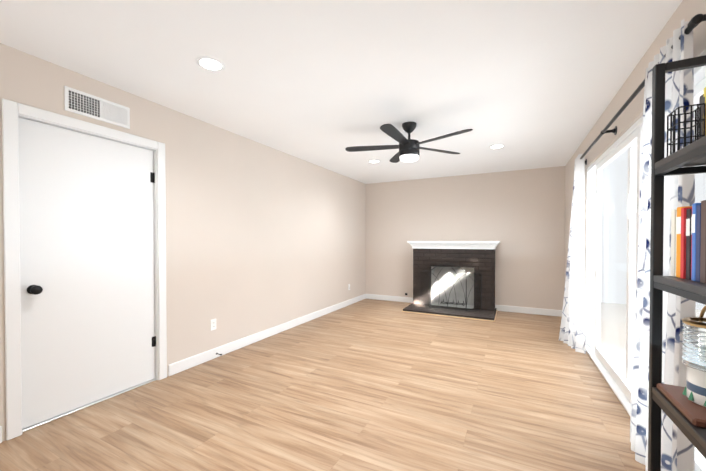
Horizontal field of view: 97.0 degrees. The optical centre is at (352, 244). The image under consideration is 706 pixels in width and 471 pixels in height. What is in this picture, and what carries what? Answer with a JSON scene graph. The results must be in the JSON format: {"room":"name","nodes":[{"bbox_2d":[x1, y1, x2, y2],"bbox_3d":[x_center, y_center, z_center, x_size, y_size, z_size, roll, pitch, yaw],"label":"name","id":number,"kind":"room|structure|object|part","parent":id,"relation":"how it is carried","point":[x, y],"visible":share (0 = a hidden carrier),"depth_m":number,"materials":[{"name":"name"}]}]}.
{"room":"living room","nodes":[
{"label":"living room","id":0,"kind":"room"},
{"bbox_2d":[0,43,365,441],"bbox_3d":[-1.579,-0.021,3.201,0.150,2.440,7.840,0,1,27],"label":"wall","id":1,"kind":"structure","parent":0,"point":[260,237],"depth_m":3.44,"materials":[{"name":"paint"}]},
{"bbox_2d":[2,99,166,439],"bbox_3d":[-1.971,0.156,2.394,0.184,2.104,1.004,0,1,27],"label":"door frame","id":2,"kind":"structure","parent":1,"relation":"in","point":[12,111],"depth_m":1.97,"materials":[{"name":"white wood"}]},
{"bbox_3d":[-2.084,0.299,2.050,0.071,0.062,0.062,0,1,27],"label":"knob","id":3,"kind":"part","parent":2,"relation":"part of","materials":[{"name":"black metal"}]},
{"bbox_2d":[18,117,154,428],"bbox_3d":[-1.970,0.187,2.394,0.040,2.014,0.852,0,1,27],"label":"door","id":4,"kind":"structure","parent":2,"relation":"attached to","point":[87,256],"depth_m":2.30,"materials":[{"name":"white wood"}]},
{"bbox_3d":[-1.760,0.137,2.754,0.012,1.537,0.036,0,1,27],"label":"door hinges","id":5,"kind":"part","parent":2,"relation":"part of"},
{"bbox_2d":[64,86,129,128],"bbox_3d":[-1.913,-1.022,2.358,0.009,0.170,0.415,0,1,27],"label":"air vent","id":6,"kind":"object","parent":1,"relation":"in","point":[88,105],"visible":1,"depth_m":2.34,"materials":[{"name":"white metal"}]},
{"bbox_2d":[0,294,365,442],"bbox_3d":[-1.506,1.147,3.178,0.014,0.105,7.840,0,1,27],"label":"baseboard","id":7,"kind":"structure","parent":1,"relation":"attached to","point":[187,363],"depth_m":3.66,"materials":[{"name":"white wood"}]},
{"bbox_2d":[211,319,215,330],"bbox_3d":[-1.460,0.841,3.271,0.007,0.114,0.070,0,1,27],"label":"electrical outlet","id":8,"kind":"object","parent":1,"relation":"attached to","point":[213,324],"visible":1,"depth_m":3.27,"materials":[{"name":"white plastic"}]},
{"bbox_2d":[0,299,645,470],"bbox_3d":[0.065,1.258,2.378,3.840,0.100,8.140,0,1,27],"label":"floor","id":9,"kind":"structure","parent":0,"point":[372,385],"depth_m":2.29,"materials":[{"name":"brown wood"}]},
{"bbox_2d":[22,378,156,431],"bbox_3d":[-1.972,1.202,2.407,0.085,0.010,0.857,0,1,27],"label":"threshold","id":10,"kind":"object","parent":9,"relation":"on","point":[78,409],"visible":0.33,"depth_m":2.31,"materials":[{"name":"white wood"}]},
{"bbox_2d":[402,241,499,321],"bbox_3d":[1.694,0.558,5.453,1.560,1.228,0.861,0,1,27],"label":"fireplace","id":11,"kind":"object","parent":9,"relation":"on","point":[473,256],"visible":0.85,"depth_m":5.40,"materials":[{"name":"brick"}]},
{"bbox_2d":[420,263,481,310],"bbox_3d":[1.673,0.722,5.459,1.070,0.800,0.224,0,1,27],"label":"fire screen","id":12,"kind":"object","parent":11,"relation":"on","point":[449,286],"visible":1,"depth_m":5.34,"materials":[{"name":"black metal"}]},
{"bbox_2d":[648,55,705,470],"bbox_3d":[0.892,0.331,0.489,0.340,1.800,1.045,0,1,27],"label":"bookshelf","id":13,"kind":"object","parent":9,"relation":"on","point":[683,409],"visible":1,"depth_m":0.92,"materials":[{"name":"black metal"}]},
{"bbox_2d":[0,0,682,183],"bbox_3d":[0.065,-1.281,2.348,3.840,0.100,8.140,0,1,27],"label":"ceiling","id":14,"kind":"structure","parent":0,"point":[532,84],"depth_m":2.15,"materials":[{"name":"paint"}]},
{"bbox_2d":[196,56,224,71],"bbox_3d":[-0.971,-1.225,2.129,0.184,0.006,0.184,0,1,27],"label":"recessed light","id":15,"kind":"object","parent":14,"relation":"in","point":[208,63],"visible":1,"depth_m":2.12,"materials":[{"name":"white plastic"}]},
{"bbox_2d":[368,160,379,162],"bbox_3d":[0.322,-1.256,4.741,0.184,0.006,0.184,0,1,27],"label":"recessed light","id":16,"kind":"object","parent":14,"relation":"in","point":[373,161],"visible":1,"depth_m":4.74,"materials":[{"name":"white plastic"}]},
{"bbox_2d":[345,121,472,162],"bbox_3d":[0.552,-1.049,3.186,1.289,0.384,1.241,0,1,27],"label":"ceiling fan","id":17,"kind":"object","parent":14,"relation":"hanging from","point":[409,149],"visible":1,"depth_m":3.16,"materials":[{"name":"black metal"}]},
{"bbox_2d":[489,144,504,148],"bbox_3d":[1.840,-1.247,3.994,0.184,0.006,0.184,0,1,27],"label":"recessed light","id":18,"kind":"object","parent":14,"relation":"in","point":[497,146],"visible":1,"depth_m":3.99,"materials":[{"name":"white plastic"}]},
{"bbox_2d":[366,166,564,309],"bbox_3d":[1.880,-0.053,5.922,3.840,2.440,0.150,0,1,27],"label":"wall","id":19,"kind":"structure","parent":0,"point":[519,215],"depth_m":5.57,"materials":[{"name":"paint"}]},
{"bbox_2d":[366,294,561,316],"bbox_3d":[1.849,1.115,5.859,3.526,0.105,0.014,0,1,27],"label":"baseboard","id":20,"kind":"structure","parent":19,"relation":"attached to","point":[538,311],"depth_m":5.41,"materials":[{"name":"white wood"}]},
{"bbox_2d":[564,0,705,289],"bbox_3d":[1.708,-0.002,1.525,0.150,2.440,7.840,0,1,27],"label":"wall","id":21,"kind":"structure","parent":0,"point":[631,114],"depth_m":2.33,"materials":[{"name":"paint"}]},
{"bbox_2d":[559,14,705,470],"bbox_3d":[1.998,0.105,2.529,0.244,2.167,2.826,0,1,27],"label":"curtain","id":22,"kind":"object","parent":21,"relation":"attached to","point":[677,450],"visible":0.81,"depth_m":1.66,"materials":[{"name":"white fabric"}]},
{"bbox_2d":[586,66,705,470],"bbox_3d":[2.192,0.168,2.493,0.157,2.078,2.636,0,1,27],"label":"sliding glass door","id":23,"kind":"structure","parent":21,"relation":"attached to","point":[618,382],"depth_m":2.60,"materials":[{"name":"white plastic"}]},
{"label":"outside","id":24,"kind":"structure","parent":0,"visible":0},
{"bbox_2d":[600,303,705,463],"bbox_3d":[3.448,1.282,2.090,2.450,0.100,9.000,0,1,27],"label":"patio","id":25,"kind":"structure","parent":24,"point":[607,307],"depth_m":4.22,"materials":[{"name":"grey"}]}
]}

